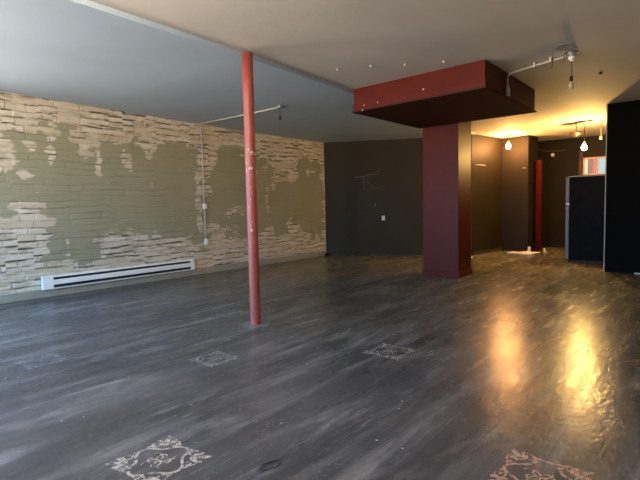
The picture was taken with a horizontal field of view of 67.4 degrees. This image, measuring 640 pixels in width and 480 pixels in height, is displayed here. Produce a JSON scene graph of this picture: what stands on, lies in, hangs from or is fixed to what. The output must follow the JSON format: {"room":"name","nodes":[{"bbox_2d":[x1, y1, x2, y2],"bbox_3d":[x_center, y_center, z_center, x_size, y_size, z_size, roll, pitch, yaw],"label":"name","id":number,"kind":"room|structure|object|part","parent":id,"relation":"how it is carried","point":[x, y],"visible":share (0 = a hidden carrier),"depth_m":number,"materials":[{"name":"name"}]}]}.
{"room":"empty commercial space","nodes":[
{"label":"empty commercial space","id":0,"kind":"room"},
{"bbox_2d":[0,91,325,294],"bbox_3d":[-2.644,-0.876,9.860,0.174,3.185,8.600,2,5,39],"label":"wall","id":1,"kind":"structure","parent":0,"point":[83,187],"depth_m":8.80,"materials":[{"name":"brick"}]},
{"bbox_2d":[41,259,194,290],"bbox_3d":[-3.482,0.590,8.681,0.076,0.222,2.860,2,5,39],"label":"baseboard heater","id":2,"kind":"object","parent":1,"relation":"attached to","point":[50,282],"visible":1,"depth_m":8.45,"materials":[{"name":"white metal"}]},
{"bbox_3d":[-3.508,0.590,8.702,0.008,0.220,2.860,2,5,39],"label":"panel","id":3,"kind":"part","parent":2,"relation":"part of","materials":[{"name":"white metal"}]},
{"bbox_3d":[-3.478,0.690,8.686,0.064,0.022,2.860,2,5,39],"label":"rail","id":4,"kind":"part","parent":2,"relation":"part of","materials":[{"name":"white metal"}]},
{"bbox_3d":[-3.433,0.589,8.699,0.016,0.082,2.630,2,5,39],"label":"panel","id":5,"kind":"part","parent":2,"relation":"part of","materials":[{"name":"white metal"}]},
{"bbox_2d":[0,251,325,303],"bbox_3d":[-2.543,0.651,9.893,0.028,0.130,8.570,2,5,39],"label":"baseboard","id":6,"kind":"structure","parent":1,"relation":"attached to","point":[15,297],"depth_m":8.88,"materials":[{"name":"green paint"}]},
{"bbox_2d":[200,126,207,244],"bbox_3d":[-2.410,-1.127,9.964,0.050,2.460,0.080,2,5,39],"label":"conduit","id":7,"kind":"object","parent":1,"relation":"attached to","point":[204,205],"visible":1,"depth_m":9.96,"materials":[{"name":"white plastic"}]},
{"bbox_2d":[0,247,639,479],"bbox_3d":[1.877,0.882,7.544,10.200,0.202,16.800,2,5,39],"label":"floor","id":8,"kind":"structure","parent":0,"point":[519,366],"depth_m":3.86,"materials":[{"name":"grey paint"}]},
{"bbox_2d":[242,52,269,327],"bbox_3d":[-0.779,-0.550,5.453,0.343,3.068,0.277,2,5,39],"label":"support pole","id":9,"kind":"object","parent":8,"relation":"on","point":[255,321],"visible":1,"depth_m":5.41,"materials":[{"name":"red metal"}]},
{"bbox_3d":[-0.730,0.976,5.557,0.317,0.007,0.279,0,4,16],"label":"plate","id":10,"kind":"part","parent":9,"relation":"part of","materials":[{"name":"grey metal"}]},
{"bbox_2d":[260,460,280,470],"bbox_3d":[-0.259,1.176,2.505,0.128,0.010,0.068,-4,5,-35],"label":"loop","id":11,"kind":"object","parent":8,"relation":"on","point":[273,460],"visible":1,"depth_m":2.50,"materials":[{"name":"grey"}]},
{"bbox_2d":[352,60,536,277],"bbox_3d":[2.170,-0.804,7.784,2.100,3.117,2.890,2,5,39],"label":"square column","id":12,"kind":"structure","parent":8,"relation":"on","point":[444,103],"depth_m":8.06,"materials":[{"name":"red paint"}]},
{"bbox_3d":[2.432,0.607,9.157,0.737,0.099,0.630,2,5,39],"label":"trim","id":13,"kind":"part","parent":12,"relation":"part of","materials":[{"name":"red paint"}]},
{"bbox_2d":[502,135,537,250],"bbox_3d":[5.472,-1.275,13.465,1.070,3.120,0.720,2,5,39],"label":"wall pier","id":14,"kind":"object","parent":8,"relation":"on","point":[518,161],"visible":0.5,"depth_m":13.11,"materials":[{"name":"brown paint"}]},
{"bbox_2d":[507,251,539,254],"bbox_3d":[5.314,0.331,12.554,0.300,0.049,0.740,-4,5,-36],"label":"board","id":15,"kind":"object","parent":8,"relation":"on","point":[513,252],"visible":1,"depth_m":12.47,"materials":[{"name":"beige wood"}]},
{"bbox_2d":[534,160,542,250],"bbox_3d":[5.941,-0.925,13.035,0.170,2.459,0.120,2,5,39],"label":"post","id":16,"kind":"object","parent":8,"relation":"on","point":[539,163],"visible":1,"depth_m":13.00,"materials":[{"name":"paint"}]},
{"bbox_2d":[565,174,604,262],"bbox_3d":[6.051,-0.483,10.736,0.880,1.894,0.730,2,5,39],"label":"refrigerator","id":17,"kind":"object","parent":8,"relation":"on","point":[585,194],"visible":0.79,"depth_m":10.49,"materials":[{"name":"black metal"}]},
{"bbox_3d":[5.750,-0.204,11.011,0.080,1.195,0.725,2,5,39],"label":"fridge door","id":18,"kind":"part","parent":17,"relation":"part of","materials":[{"name":"silver metal"}]},
{"bbox_3d":[5.729,-1.132,10.946,0.080,0.575,0.725,2,5,39],"label":"freezer door","id":19,"kind":"part","parent":17,"relation":"part of","materials":[{"name":"silver metal"}]},
{"bbox_2d":[0,0,639,142],"bbox_3d":[1.805,-2.403,7.314,10.200,0.250,16.800,2,5,39],"label":"ceiling","id":20,"kind":"structure","parent":0,"point":[179,60],"depth_m":5.61,"materials":[{"name":"paint"}]},
{"bbox_2d":[194,105,282,125],"bbox_3d":[-1.601,-2.295,8.920,2.460,0.038,0.100,2,5,39],"label":"conduit","id":21,"kind":"object","parent":20,"relation":"attached to","point":[278,106],"visible":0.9,"depth_m":8.85,"materials":[{"name":"metal"}]},
{"bbox_2d":[503,134,513,148],"bbox_3d":[4.953,-2.584,12.622,0.280,0.366,0.280,2,5,39],"label":"bulb","id":22,"kind":"object","parent":20,"relation":"hanging from","point":[508,146],"visible":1,"depth_m":12.60,"materials":[{"name":"white glass"}]},
{"bbox_2d":[505,55,566,95],"bbox_3d":[2.741,-2.100,6.156,0.095,0.331,0.864,-3,5,-28],"label":"conduit","id":23,"kind":"object","parent":20,"relation":"attached to","point":[507,90],"visible":1,"depth_m":6.20,"materials":[{"name":"metal"}]},
{"bbox_2d":[565,50,578,88],"bbox_3d":[3.013,-2.026,5.749,0.150,0.433,0.150,2,5,39],"label":"pendant light","id":24,"kind":"object","parent":20,"relation":"attached to","point":[571,55],"visible":1,"depth_m":5.72,"materials":[{"name":"metal"}]},
{"bbox_3d":[3.010,-1.855,5.753,0.064,0.091,0.063,2,5,39],"label":"bulb","id":25,"kind":"part","parent":24,"relation":"part of","materials":[{"name":"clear glass"}]},
{"bbox_2d":[569,132,582,136],"bbox_3d":[5.810,-2.500,10.891,0.290,0.329,0.290,2,5,39],"label":"ceiling spotlight","id":26,"kind":"object","parent":20,"relation":"hanging from","point":[575,134],"visible":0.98,"depth_m":10.82,"materials":[{"name":"brown metal"}]},
{"bbox_2d":[575,119,592,149],"bbox_3d":[5.859,-2.322,10.673,0.360,0.656,0.110,2,5,39],"label":"pendant lamp","id":27,"kind":"object","parent":20,"relation":"hanging from","point":[584,147],"visible":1,"depth_m":10.65,"materials":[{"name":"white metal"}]},
{"bbox_2d":[599,118,602,139],"bbox_3d":[6.072,-2.404,10.362,0.070,0.459,0.070,2,5,39],"label":"pendant lamp","id":28,"kind":"object","parent":20,"relation":"hanging from","point":[600,137],"visible":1,"depth_m":10.35,"materials":[{"name":"white plastic"}]},
{"bbox_2d":[324,135,471,254],"bbox_3d":[2.028,-1.154,12.812,3.865,3.120,0.126,0,4,12],"label":"wall","id":29,"kind":"structure","parent":0,"point":[366,181],"depth_m":12.87,"materials":[{"name":"grey paint"}]},
{"bbox_2d":[328,252,422,254],"bbox_3d":[2.072,0.362,12.851,3.795,0.090,0.014,0,4,12],"label":"baseboard","id":30,"kind":"structure","parent":29,"relation":"attached to","point":[331,253],"depth_m":12.96,"materials":[{"name":"grey paint"}]},
{"bbox_2d":[472,134,501,254],"bbox_3d":[4.452,-1.215,12.920,1.542,3.120,0.120,-5,5,-41],"label":"wall","id":31,"kind":"structure","parent":0,"point":[486,150],"depth_m":12.85,"materials":[{"name":"brown paint"}]},
{"bbox_2d":[473,247,501,254],"bbox_3d":[4.545,0.299,12.969,1.452,0.090,0.014,-5,5,-41],"label":"baseboard","id":32,"kind":"structure","parent":31,"relation":"attached to","point":[494,249],"depth_m":12.93,"materials":[{"name":"grey paint"}]},
{"bbox_2d":[538,135,605,247],"bbox_3d":[8.380,-1.293,12.812,6.600,3.120,0.150,2,5,39],"label":"wall","id":33,"kind":"structure","parent":0,"point":[563,164],"depth_m":13.92,"materials":[{"name":"brown paint"}]},
{"bbox_2d":[579,150,605,175],"bbox_3d":[7.653,-2.072,13.208,0.950,0.850,0.048,2,5,39],"label":"window","id":34,"kind":"structure","parent":33,"relation":"in","point":[595,165],"depth_m":13.31,"materials":[{"name":"glass"}]},
{"bbox_3d":[7.322,-2.084,13.478,0.095,0.850,0.048,2,5,39],"label":"casing","id":35,"kind":"part","parent":34,"relation":"part of","materials":[{"name":"brown wood"}]},
{"bbox_2d":[585,159,587,173],"bbox_3d":[7.434,-2.054,13.403,0.075,0.405,0.009,2,5,39],"label":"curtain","id":36,"kind":"object","parent":34,"relation":"hanging from","point":[586,160],"depth_m":13.40,"materials":[{"name":"beige fabric"}]},
{"bbox_3d":[7.513,-2.051,13.338,0.130,0.405,0.009,2,5,39],"label":"pane","id":37,"kind":"part","parent":34,"relation":"part of","materials":[{"name":"pink glass"}]},
{"bbox_3d":[7.678,-2.044,13.185,0.800,0.475,0.040,2,5,39],"label":"frame","id":38,"kind":"part","parent":34,"relation":"part of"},
{"bbox_3d":[7.598,-2.048,13.269,0.090,0.405,0.009,2,5,39],"label":"pane","id":39,"kind":"part","parent":34,"relation":"part of","materials":[{"name":"glass"}]},
{"bbox_3d":[7.815,-2.040,13.092,0.400,0.405,0.009,2,5,39],"label":"pane","id":40,"kind":"part","parent":34,"relation":"part of","materials":[{"name":"glass"}]},
{"bbox_2d":[604,100,639,272],"bbox_3d":[6.639,-0.919,8.014,3.215,3.120,0.150,2,5,39],"label":"wall","id":41,"kind":"structure","parent":0,"point":[622,217],"depth_m":8.80,"materials":[{"name":"paint"}]},
{"bbox_2d":[603,104,607,271],"bbox_3d":[5.386,-0.963,9.036,0.016,3.119,0.160,2,5,39],"label":"trim","id":42,"kind":"structure","parent":41,"relation":"attached to","point":[607,104],"depth_m":8.97,"materials":[{"name":"grey metal"}]}
]}

